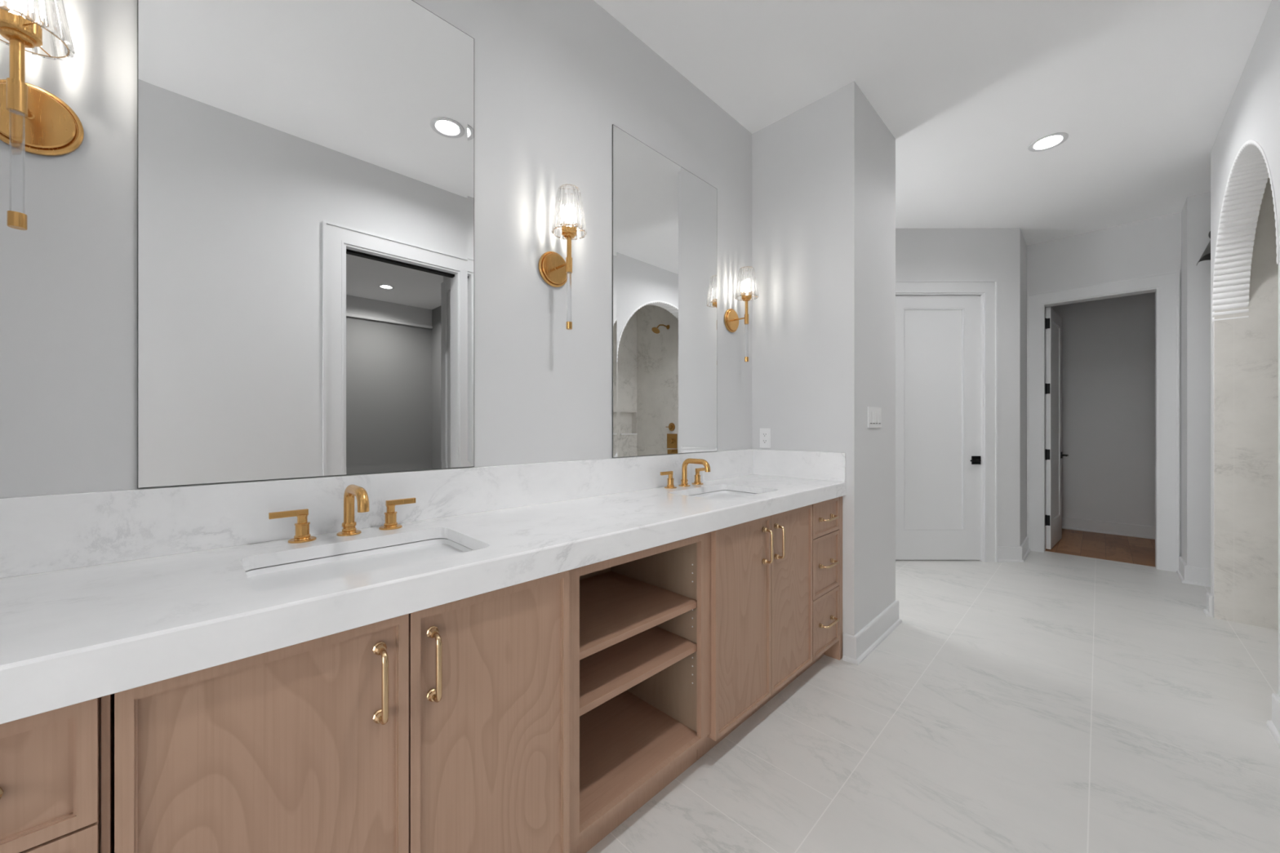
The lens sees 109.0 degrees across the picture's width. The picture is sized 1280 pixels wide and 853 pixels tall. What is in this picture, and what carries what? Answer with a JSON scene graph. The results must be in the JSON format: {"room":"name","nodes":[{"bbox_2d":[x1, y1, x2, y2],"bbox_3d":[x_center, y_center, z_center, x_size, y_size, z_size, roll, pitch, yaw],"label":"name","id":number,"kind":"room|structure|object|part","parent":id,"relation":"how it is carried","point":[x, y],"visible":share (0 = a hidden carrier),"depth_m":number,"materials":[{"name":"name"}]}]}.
{"room":"bathroom","nodes":[
{"label":"bathroom","id":0,"kind":"room"},
{"bbox_2d":[0,0,751,497],"bbox_3d":[-0.380,-0.284,1.802,2.874,2.988,0.120,0,0,-45],"label":"wall","id":1,"kind":"structure","parent":0,"point":[553,78],"depth_m":1.60,"materials":[{"name":"paint"}]},
{"bbox_2d":[0,0,84,230],"bbox_3d":[-1.142,-0.619,0.841,0.134,0.517,0.170,0,0,-45],"label":"wall sconce","id":2,"kind":"object","parent":1,"relation":"attached to","point":[33,120],"visible":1,"depth_m":0.87,"materials":[{"name":"gold metal"}]},
{"bbox_3d":[-1.128,-0.775,0.827,0.021,0.073,0.021,0,0,-45],"label":"bulb","id":3,"kind":"part","parent":2,"relation":"part of","materials":[{"name":"white glass"}]},
{"bbox_3d":[-1.128,-0.661,0.827,0.017,0.076,0.017,0,0,-45],"label":"stem","id":4,"kind":"part","parent":2,"relation":"part of","materials":[{"name":"gold metal"}]},
{"bbox_3d":[-1.161,-0.605,0.860,0.015,0.015,0.078,0,0,-45],"label":"arm","id":5,"kind":"part","parent":2,"relation":"part of","materials":[{"name":"gold metal"}]},
{"bbox_3d":[-1.128,-0.796,0.827,0.131,0.162,0.131,0,0,-45],"label":"lamp shade","id":6,"kind":"part","parent":2,"relation":"part of","materials":[{"name":"clear glass"}]},
{"bbox_2d":[137,0,474,488],"bbox_3d":[-0.829,-0.584,1.267,0.763,1.440,0.006,0,0,-45],"label":"wall mirror","id":7,"kind":"object","parent":1,"relation":"attached to","point":[305,168],"visible":1,"depth_m":1.20,"materials":[{"name":"grey mirror"}]},
{"bbox_2d":[0,448,753,578],"bbox_3d":[-0.338,0.212,1.745,2.853,0.151,0.019,0,0,-45],"label":"backsplash","id":8,"kind":"structure","parent":1,"relation":"attached to","point":[39,534],"depth_m":1.14,"materials":[{"name":"white stone"}]},
{"bbox_2d":[537,183,586,329],"bbox_3d":[-0.276,-0.619,1.701,0.134,0.517,0.170,0,0,-45],"label":"wall sconce","id":9,"kind":"object","parent":1,"relation":"attached to","point":[553,269],"visible":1,"depth_m":1.68,"materials":[{"name":"gold metal"}]},
{"bbox_3d":[-0.295,-0.605,1.720,0.015,0.015,0.078,0,0,-45],"label":"arm","id":10,"kind":"part","parent":9,"relation":"part of","materials":[{"name":"gold metal"}]},
{"bbox_3d":[-0.262,-0.661,1.687,0.017,0.076,0.017,0,0,-45],"label":"stem","id":11,"kind":"part","parent":9,"relation":"part of","materials":[{"name":"gold metal"}]},
{"bbox_3d":[-0.262,-0.796,1.687,0.131,0.162,0.131,0,0,-45],"label":"lamp shade","id":12,"kind":"part","parent":9,"relation":"part of","materials":[{"name":"clear glass"}]},
{"bbox_2d":[612,124,716,457],"bbox_3d":[0.151,-0.585,2.241,0.763,1.442,0.006,0,0,-45],"label":"wall mirror","id":13,"kind":"object","parent":1,"relation":"attached to","point":[664,215],"visible":1,"depth_m":2.19,"materials":[{"name":"grey mirror"}]},
{"bbox_2d":[724,266,758,361],"bbox_3d":[0.579,-0.619,2.549,0.134,0.517,0.170,0,0,-45],"label":"wall sconce","id":14,"kind":"object","parent":1,"relation":"attached to","point":[731,319],"visible":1,"depth_m":2.53,"materials":[{"name":"gold metal"}]},
{"bbox_3d":[0.592,-0.661,2.535,0.017,0.076,0.017,0,0,-45],"label":"stem","id":15,"kind":"part","parent":14,"relation":"part of","materials":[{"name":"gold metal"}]},
{"bbox_3d":[0.592,-0.796,2.535,0.131,0.162,0.131,0,0,-45],"label":"lamp shade","id":16,"kind":"part","parent":14,"relation":"part of","materials":[{"name":"clear glass"}]},
{"bbox_2d":[751,80,895,655],"bbox_3d":[0.877,-0.284,3.053,0.673,2.988,1.318,0,0,-45],"label":"wall partition","id":17,"kind":"structure","parent":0,"point":[824,172],"depth_m":2.53,"materials":[{"name":"paint"}]},
{"bbox_2d":[760,428,770,448],"bbox_3d":[0.742,0.069,2.705,0.008,0.116,0.071,0,0,-45],"label":"wall outlet","id":18,"kind":"object","parent":17,"relation":"attached to","point":[765,433],"visible":1,"depth_m":2.70,"materials":[{"name":"white plastic"}]},
{"bbox_2d":[762,432,767,437],"bbox_3d":[0.741,0.050,2.704,0.004,0.027,0.033,0,0,-45],"label":"socket","id":19,"kind":"object","parent":18,"relation":"attached to","point":[764,434],"depth_m":2.70,"materials":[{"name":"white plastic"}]},
{"bbox_2d":[762,439,767,444],"bbox_3d":[0.741,0.088,2.704,0.004,0.027,0.033,0,0,-45],"label":"socket","id":20,"kind":"object","parent":18,"relation":"attached to","point":[764,441],"depth_m":2.70,"materials":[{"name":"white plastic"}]},
{"bbox_2d":[842,600,902,665],"bbox_3d":[0.922,1.143,3.007,0.729,0.134,1.246,0,0,-45],"label":"baseboard","id":21,"kind":"structure","parent":17,"relation":"attached to","point":[856,648],"depth_m":2.47,"materials":[{"name":"paint"}]},
{"bbox_2d":[867,406,881,427],"bbox_3d":[1.304,-0.051,2.544,0.210,0.112,0.009,0,0,-45],"label":"light switch","id":22,"kind":"object","parent":17,"relation":"attached to","point":[874,414],"visible":1,"depth_m":2.54,"materials":[{"name":"white plastic"}]},
{"bbox_2d":[593,0,1271,245],"bbox_3d":[2.417,-1.857,0.972,10.400,0.160,7.000,0,0,-45],"label":"ceiling","id":23,"kind":"structure","parent":0,"point":[1142,91],"depth_m":2.34,"materials":[{"name":"paint"}]},
{"bbox_2d":[1028,132,1068,151],"bbox_3d":[2.549,-1.788,2.851,0.188,0.034,0.188,0,0,-45],"label":"recessed light","id":24,"kind":"object","parent":23,"relation":"in","point":[1051,140],"visible":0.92,"depth_m":2.87,"materials":[{"name":"paint"}]},
{"bbox_2d":[1035,135,1060,144],"bbox_3d":[2.549,-1.802,2.851,0.121,0.005,0.121,0,0,-45],"label":"diffuser","id":25,"kind":"object","parent":24,"relation":"attached to","point":[1052,140],"depth_m":2.87,"materials":[{"name":"white plastic"}]},
{"bbox_2d":[586,528,1279,852],"bbox_3d":[1.536,1.260,1.859,10.400,0.100,4.500,0,0,-45],"label":"floor","id":26,"kind":"structure","parent":0,"point":[1048,702],"depth_m":1.79,"materials":[{"name":"tile"}]},
{"bbox_2d":[0,693,114,852],"bbox_3d":[-1.018,0.785,0.663,0.361,0.850,0.557,0,0,-45],"label":"base cabinet","id":27,"kind":"object","parent":26,"relation":"on","point":[57,766],"visible":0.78,"depth_m":0.59,"materials":[{"name":"brown wood"}]},
{"bbox_3d":[-0.843,0.676,0.511,0.305,0.285,0.020,0,0,-45],"label":"drawer","id":28,"kind":"part","parent":27,"relation":"part of","materials":[{"name":"brown wood"}]},
{"bbox_2d":[114,570,569,852],"bbox_3d":[-0.618,0.785,1.061,0.762,0.850,0.557,0,0,-45],"label":"base cabinet","id":29,"kind":"object","parent":26,"relation":"on","point":[445,728],"visible":0.98,"depth_m":0.85,"materials":[{"name":"brown wood"}]},
{"bbox_3d":[-0.590,0.733,0.762,0.376,0.741,0.020,0,0,-45],"label":"door","id":30,"kind":"part","parent":29,"relation":"part of","materials":[{"name":"brown wood"}]},
{"bbox_3d":[-0.472,0.478,0.838,0.012,0.138,0.035,0,0,-45],"label":"handle","id":31,"kind":"part","parent":29,"relation":"part of","materials":[{"name":"gold metal"}]},
{"bbox_3d":[-0.404,0.478,0.906,0.012,0.138,0.035,0,0,-45],"label":"handle","id":32,"kind":"part","parent":29,"relation":"part of","materials":[{"name":"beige metal"}]},
{"bbox_3d":[-0.320,0.733,1.030,0.378,0.741,0.020,0,0,-45],"label":"door","id":33,"kind":"part","parent":29,"relation":"part of","materials":[{"name":"brown wood"}]},
{"bbox_2d":[569,532,710,852],"bbox_3d":[-0.147,0.785,1.569,0.618,0.850,0.500,0,0,-45],"label":"base cabinet","id":34,"kind":"object","parent":26,"relation":"on","point":[640,620],"visible":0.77,"depth_m":1.54,"materials":[{"name":"brown wood"}]},
{"bbox_3d":[-0.150,0.772,1.572,0.539,0.021,0.464,0,0,-45],"label":"shelf","id":35,"kind":"part","parent":34,"relation":"part of","materials":[{"name":"brown wood"}]},
{"bbox_3d":[-0.150,0.621,1.572,0.539,0.021,0.464,0,0,-45],"label":"shelf","id":36,"kind":"part","parent":34,"relation":"part of","materials":[{"name":"brown wood"}]},
{"bbox_3d":[-0.149,1.083,1.572,0.540,0.014,0.469,0,0,-45],"label":"panel","id":37,"kind":"part","parent":34,"relation":"part of","materials":[{"name":"brown wood"}]},
{"bbox_3d":[-0.151,1.099,1.573,0.618,0.032,0.488,0,0,-45],"label":"rail","id":38,"kind":"part","parent":34,"relation":"part of","materials":[{"name":"brown wood"}]},
{"bbox_2d":[697,504,812,759],"bbox_3d":[0.366,0.785,2.038,0.768,0.850,0.557,0,0,-45],"label":"base cabinet","id":39,"kind":"object","parent":26,"relation":"on","point":[761,569],"visible":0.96,"depth_m":1.80,"materials":[{"name":"brown wood"}]},
{"bbox_3d":[0.394,0.733,1.740,0.383,0.741,0.020,0,0,-45],"label":"door","id":40,"kind":"part","parent":39,"relation":"part of","materials":[{"name":"brown wood"}]},
{"bbox_3d":[0.515,0.478,1.819,0.012,0.138,0.035,0,0,-45],"label":"handle","id":41,"kind":"part","parent":39,"relation":"part of","materials":[{"name":"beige metal"}]},
{"bbox_3d":[0.583,0.478,1.886,0.012,0.138,0.035,0,0,-45],"label":"handle","id":42,"kind":"part","parent":39,"relation":"part of","materials":[{"name":"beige metal"}]},
{"bbox_3d":[0.666,0.733,2.010,0.377,0.741,0.020,0,0,-45],"label":"door","id":43,"kind":"part","parent":39,"relation":"part of","materials":[{"name":"brown wood"}]},
{"bbox_2d":[796,496,842,677],"bbox_3d":[0.765,0.785,2.435,0.354,0.850,0.557,0,0,-45],"label":"base cabinet","id":44,"kind":"object","parent":26,"relation":"on","point":[827,515],"visible":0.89,"depth_m":2.26,"materials":[{"name":"brown wood"}]},
{"bbox_2d":[0,474,845,724],"bbox_3d":[-0.142,0.323,1.561,2.873,0.070,0.556,0,0,-45],"label":"countertop","id":45,"kind":"structure","parent":44,"relation":"on","point":[73,636],"depth_m":0.84,"materials":[{"name":"white stone"}]},
{"bbox_2d":[268,484,415,543],"bbox_3d":[-0.737,0.220,1.181,0.336,0.136,0.180,0,0,-45],"label":"bathroom faucet","id":46,"kind":"object","parent":45,"relation":"on","point":[302,534],"visible":1,"depth_m":1.18,"materials":[{"name":"gold metal"}]},
{"bbox_3d":[-0.872,0.217,1.133,0.078,0.015,0.011,0,0,-45],"label":"lever","id":47,"kind":"part","parent":46,"relation":"part of","materials":[{"name":"gold metal"}]},
{"bbox_3d":[-0.853,0.255,1.152,0.058,0.067,0.058,0,0,-45],"label":"handle","id":48,"kind":"part","parent":46,"relation":"part of","materials":[{"name":"gold metal"}]},
{"bbox_3d":[-0.780,0.273,1.224,0.056,0.031,0.056,0,0,-45],"label":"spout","id":49,"kind":"part","parent":46,"relation":"part of","materials":[{"name":"gold metal"}]},
{"bbox_3d":[-0.732,0.206,1.175,0.025,0.108,0.164,0,0,-45],"label":"spout","id":50,"kind":"part","parent":46,"relation":"part of","materials":[{"name":"gold metal"}]},
{"bbox_3d":[-0.708,0.255,1.296,0.058,0.067,0.058,0,0,-45],"label":"handle","id":51,"kind":"part","parent":46,"relation":"part of","materials":[{"name":"gold metal"}]},
{"bbox_3d":[-0.689,0.217,1.315,0.078,0.015,0.011,0,0,-45],"label":"lever","id":52,"kind":"part","parent":46,"relation":"part of","materials":[{"name":"gold metal"}]},
{"bbox_2d":[244,537,473,591],"bbox_3d":[-0.615,0.394,1.049,0.502,0.145,0.367,0,0,-45],"label":"undermount sink","id":53,"kind":"object","parent":45,"relation":"in","point":[305,571],"visible":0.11,"depth_m":1.10,"materials":[{"name":"ceramic"}]},
{"bbox_2d":[660,457,710,488],"bbox_3d":[0.259,0.220,2.170,0.336,0.136,0.180,0,0,-45],"label":"bathroom faucet","id":54,"kind":"object","parent":45,"relation":"on","point":[684,480],"visible":1,"depth_m":2.19,"materials":[{"name":"gold metal"}]},
{"bbox_3d":[0.124,0.217,2.123,0.078,0.015,0.011,0,0,-45],"label":"lever","id":55,"kind":"part","parent":54,"relation":"part of","materials":[{"name":"gold metal"}]},
{"bbox_3d":[0.143,0.255,2.142,0.058,0.067,0.058,0,0,-45],"label":"handle","id":56,"kind":"part","parent":54,"relation":"part of","materials":[{"name":"gold metal"}]},
{"bbox_3d":[0.216,0.273,2.214,0.056,0.031,0.056,0,0,-45],"label":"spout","id":57,"kind":"part","parent":54,"relation":"part of","materials":[{"name":"gold metal"}]},
{"bbox_3d":[0.265,0.206,2.164,0.025,0.108,0.164,0,0,-45],"label":"spout","id":58,"kind":"part","parent":54,"relation":"part of","materials":[{"name":"gold metal"}]},
{"bbox_3d":[0.288,0.255,2.285,0.058,0.067,0.058,0,0,-45],"label":"handle","id":59,"kind":"part","parent":54,"relation":"part of","materials":[{"name":"gold metal"}]},
{"bbox_3d":[0.307,0.217,2.305,0.078,0.015,0.011,0,0,-45],"label":"lever","id":60,"kind":"part","parent":54,"relation":"part of","materials":[{"name":"gold metal"}]},
{"bbox_2d":[689,489,757,500],"bbox_3d":[0.377,0.394,2.035,0.502,0.145,0.367,0,0,-45],"label":"undermount sink","id":61,"kind":"object","parent":45,"relation":"in","point":[722,495],"visible":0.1,"depth_m":2.19,"materials":[{"name":"ceramic"}]},
{"bbox_2d":[753,448,845,482],"bbox_3d":[0.871,0.212,2.567,0.020,0.151,0.556,0,0,-45],"label":"side splash","id":62,"kind":"object","parent":45,"relation":"on","point":[816,465],"visible":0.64,"depth_m":2.53,"materials":[{"name":"white stone"}]},
{"bbox_3d":[0.914,0.963,2.256,0.304,0.280,0.020,0,0,-45],"label":"drawer","id":63,"kind":"part","parent":44,"relation":"part of","materials":[{"name":"brown wood"}]},
{"bbox_3d":[0.914,0.676,2.256,0.304,0.285,0.020,0,0,-45],"label":"drawer","id":64,"kind":"part","parent":44,"relation":"part of","materials":[{"name":"brown wood"}]},
{"bbox_3d":[0.914,0.446,2.256,0.304,0.168,0.020,0,0,-45],"label":"drawer","id":65,"kind":"part","parent":44,"relation":"part of","materials":[{"name":"brown wood"}]},
{"bbox_3d":[0.934,0.962,2.235,0.143,0.011,0.035,0,0,-45],"label":"handle","id":66,"kind":"part","parent":44,"relation":"part of","materials":[{"name":"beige metal"}]},
{"bbox_3d":[0.934,0.675,2.235,0.143,0.011,0.035,0,0,-45],"label":"handle","id":67,"kind":"part","parent":44,"relation":"part of","materials":[{"name":"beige metal"}]},
{"bbox_3d":[0.934,0.450,2.235,0.143,0.011,0.035,0,0,-45],"label":"handle","id":68,"kind":"part","parent":44,"relation":"part of","materials":[{"name":"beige metal"}]},
{"bbox_3d":[0.864,0.785,2.558,0.040,0.850,0.520,0,0,-45],"label":"panel","id":69,"kind":"part","parent":44,"relation":"part of","materials":[{"name":"brown wood"}]},
{"bbox_2d":[895,228,1019,546],"bbox_3d":[2.275,-0.284,4.152,2.260,2.988,0.120,0,0,0],"label":"wall","id":70,"kind":"structure","parent":0,"point":[921,254],"depth_m":4.09,"materials":[{"name":"paint"}]},
{"bbox_2d":[895,295,981,559],"bbox_3d":[2.655,0.010,4.094,0.858,2.376,0.088,0,0,0],"label":"door","id":71,"kind":"structure","parent":70,"relation":"in","point":[938,460],"depth_m":4.11,"materials":[{"name":"paint"}]},
{"bbox_3d":[3.019,0.303,4.104,0.076,0.074,0.020,0,0,0],"label":"handle","id":72,"kind":"part","parent":71,"relation":"part of","materials":[{"name":"black metal"}]},
{"bbox_2d":[895,280,997,562],"bbox_3d":[2.643,-0.049,4.139,1.092,2.517,0.145,0,0,0],"label":"trim","id":73,"kind":"structure","parent":70,"relation":"attached to","point":[987,290],"depth_m":4.07,"materials":[{"name":"paint"}]},
{"bbox_2d":[1019,228,1026,546],"bbox_3d":[3.601,-0.284,4.368,0.673,2.988,0.120,0,0,-45],"label":"wall","id":74,"kind":"structure","parent":0,"point":[1023,246],"depth_m":4.27,"materials":[{"name":"paint"}]},
{"bbox_2d":[997,536,1030,562],"bbox_3d":[3.521,1.143,4.214,0.722,0.134,0.147,0,0,-32],"label":"baseboard","id":75,"kind":"structure","parent":74,"relation":"attached to","point":[1005,554],"depth_m":4.07,"materials":[{"name":"paint"}]},
{"bbox_2d":[1045,292,1155,526],"bbox_3d":[5.327,-0.284,5.201,0.110,2.988,2.700,0,0,-45],"label":"wall","id":76,"kind":"structure","parent":0,"point":[1108,344],"depth_m":5.15,"materials":[{"name":"paint"}]},
{"bbox_2d":[1062,516,1155,539],"bbox_3d":[5.279,1.143,5.154,0.030,0.134,2.500,0,0,-45],"label":"baseboard","id":77,"kind":"structure","parent":76,"relation":"attached to","point":[1077,524],"depth_m":5.14,"materials":[{"name":"paint"}]},
{"bbox_2d":[1026,212,1181,556],"bbox_3d":[4.185,-0.284,4.173,0.120,2.988,0.980,0,0,-45],"label":"wall","id":78,"kind":"structure","parent":0,"point":[1153,246],"depth_m":4.07,"materials":[{"name":"paint"}]},
{"bbox_2d":[1044,306,1068,549],"bbox_3d":[4.254,0.017,4.652,0.752,2.362,0.094,0,0,-40],"label":"door","id":79,"kind":"structure","parent":78,"relation":"in","point":[1054,455],"depth_m":4.60,"materials":[{"name":"paint"}]},
{"bbox_3d":[4.256,0.017,4.687,0.705,2.362,0.035,0,0,-41],"label":"panel","id":80,"kind":"part","parent":79,"relation":"part of","materials":[{"name":"paint"}]},
{"bbox_2d":[1026,270,1179,572],"bbox_3d":[4.173,-0.042,4.167,0.145,2.504,0.966,0,0,-45],"label":"trim","id":81,"kind":"structure","parent":78,"relation":"attached to","point":[1166,286],"depth_m":3.87,"materials":[{"name":"paint"}]},
{"bbox_2d":[1181,191,1210,568],"bbox_3d":[4.922,-0.284,3.175,0.480,2.988,1.475,0,0,-45],"label":"wall","id":82,"kind":"structure","parent":0,"point":[1196,211],"depth_m":3.50,"materials":[{"name":"paint"}]},
{"bbox_2d":[1176,556,1210,587],"bbox_3d":[4.811,1.143,3.168,0.368,0.134,1.383,0,0,-45],"label":"baseboard","id":83,"kind":"structure","parent":82,"relation":"attached to","point":[1195,575],"depth_m":3.50,"materials":[{"name":"paint"}]},
{"bbox_2d":[1196,231,1210,264],"bbox_3d":[4.248,-1.351,3.327,0.262,0.303,0.244,0,0,-45],"label":"lamp","id":84,"kind":"object","parent":82,"relation":"attached to","point":[1206,255],"visible":0.08,"depth_m":3.40,"materials":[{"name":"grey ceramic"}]},
{"bbox_2d":[1210,0,1279,696],"bbox_3d":[1.567,-0.284,-0.094,7.290,2.988,1.329,0,0,-45],"label":"wall","id":85,"kind":"structure","parent":0,"point":[1246,349],"depth_m":2.76,"materials":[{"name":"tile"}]},
{"bbox_2d":[1211,139,1279,324],"bbox_3d":[3.144,-1.034,2.315,1.522,0.761,0.139,0,0,-45],"label":"archway","id":86,"kind":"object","parent":85,"relation":"attached to","point":[1250,172],"depth_m":2.68,"materials":[{"name":"paint"}]},
{"bbox_2d":[1266,693,1279,747],"bbox_3d":[2.019,1.143,1.310,1.512,0.134,0.030,0,0,-45],"label":"baseboard","id":87,"kind":"structure","parent":85,"relation":"attached to","point":[1273,726],"depth_m":1.80,"materials":[{"name":"paint"}]},
{"bbox_3d":[4.213,-0.284,2.359,0.077,2.988,1.317,0,0,-45],"label":"wall","id":88,"kind":"structure","parent":0,"visible":0},
{"bbox_2d":[1203,592,1213,617],"bbox_3d":[4.125,1.143,2.468,0.105,0.134,1.355,0,0,-45],"label":"baseboard","id":89,"kind":"structure","parent":88,"relation":"attached to","point":[1208,611],"depth_m":2.90,"materials":[{"name":"paint"}]}
]}

